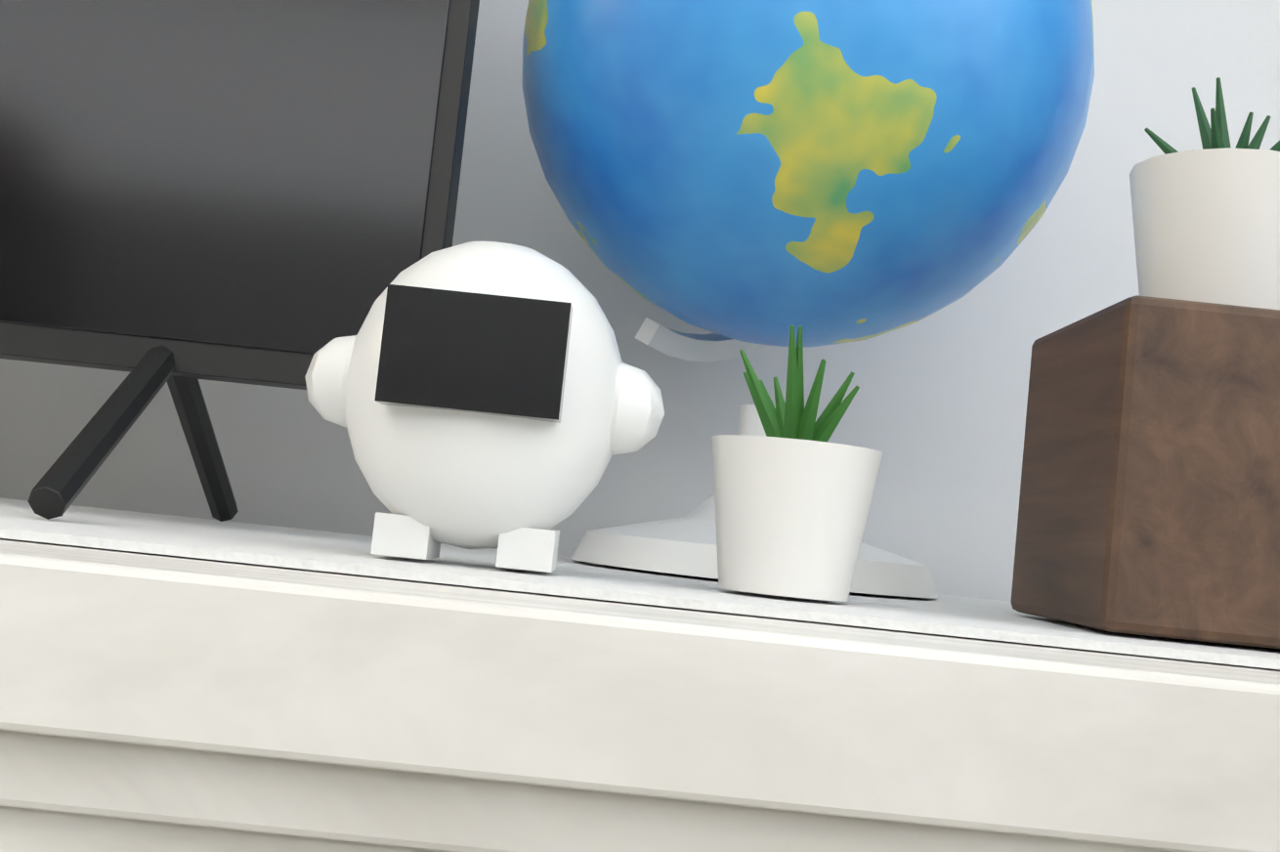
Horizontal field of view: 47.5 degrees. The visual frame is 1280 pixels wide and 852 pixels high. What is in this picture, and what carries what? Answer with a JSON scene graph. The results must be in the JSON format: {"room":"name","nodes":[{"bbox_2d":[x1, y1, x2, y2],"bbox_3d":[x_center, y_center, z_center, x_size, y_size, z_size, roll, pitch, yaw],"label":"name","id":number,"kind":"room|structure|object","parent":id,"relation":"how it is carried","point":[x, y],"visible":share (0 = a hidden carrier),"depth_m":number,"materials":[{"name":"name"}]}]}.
{"room":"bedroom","nodes":[
{"label":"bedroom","id":0,"kind":"room"},
{"bbox_2d":[0,0,1279,601],"bbox_3d":[-0.609,-0.217,0.815,4.060,2.450,0.100,6,-4,0],"label":"wall","id":1,"kind":"structure","parent":0,"point":[936,410],"depth_m":0.76,"materials":[{"name":"white paint"}]},
{"bbox_3d":[-0.720,0.913,-1.067,4.060,0.080,3.695,6,-4,0],"label":"floor","id":2,"kind":"structure","parent":0,"visible":0},
{"bbox_2d":[0,498,1279,851],"bbox_3d":[-0.529,0.498,0.479,1.609,0.997,0.432,6,-4,0],"label":"dresser","id":3,"kind":"object","parent":2,"relation":"on","point":[180,684],"visible":0.92,"depth_m":0.31,"materials":[{"name":"white wood"}]},
{"bbox_2d":[0,0,479,521],"bbox_3d":[-0.426,-0.230,0.564,0.735,0.481,0.206,6,-4,0],"label":"tv","id":4,"kind":"object","parent":3,"relation":"on","point":[246,192],"visible":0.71,"depth_m":0.54,"materials":[{"name":"black plastic"}]},
{"bbox_2d":[304,241,664,572],"bbox_3d":[-0.047,-0.007,0.432,0.108,0.096,0.080,6,-4,0],"label":"toy","id":5,"kind":"object","parent":3,"relation":"on","point":[504,400],"visible":1,"depth_m":0.41,"materials":[{"name":"white plastic"}]},
{"bbox_2d":[711,325,882,601],"bbox_3d":[0.047,0.012,0.445,0.052,0.078,0.063,6,-4,0],"label":"plant","id":6,"kind":"object","parent":3,"relation":"on","point":[793,490],"visible":1,"depth_m":0.42,"materials":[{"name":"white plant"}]},
{"bbox_2d":[522,0,1094,597],"bbox_3d":[0.064,-0.106,0.608,0.236,0.340,0.236,6,-4,0],"label":"globe","id":7,"kind":"object","parent":3,"relation":"on","point":[746,176],"visible":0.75,"depth_m":0.53,"materials":[{"name":"blue plastic"}]},
{"bbox_2d":[1010,295,1279,648],"bbox_3d":[0.222,0.022,0.455,0.180,0.095,0.100,6,-4,0],"label":"box","id":8,"kind":"object","parent":3,"relation":"on","point":[1149,500],"visible":0.98,"depth_m":0.41,"materials":[{"name":"brown wood"}]},
{"bbox_2d":[1129,77,1279,309],"bbox_3d":[0.186,-0.071,0.463,0.060,0.082,0.063,6,-4,0],"label":"plant","id":9,"kind":"object","parent":8,"relation":"on","point":[1206,219],"visible":0.92,"depth_m":0.44,"materials":[{"name":"white plant"}]}
]}

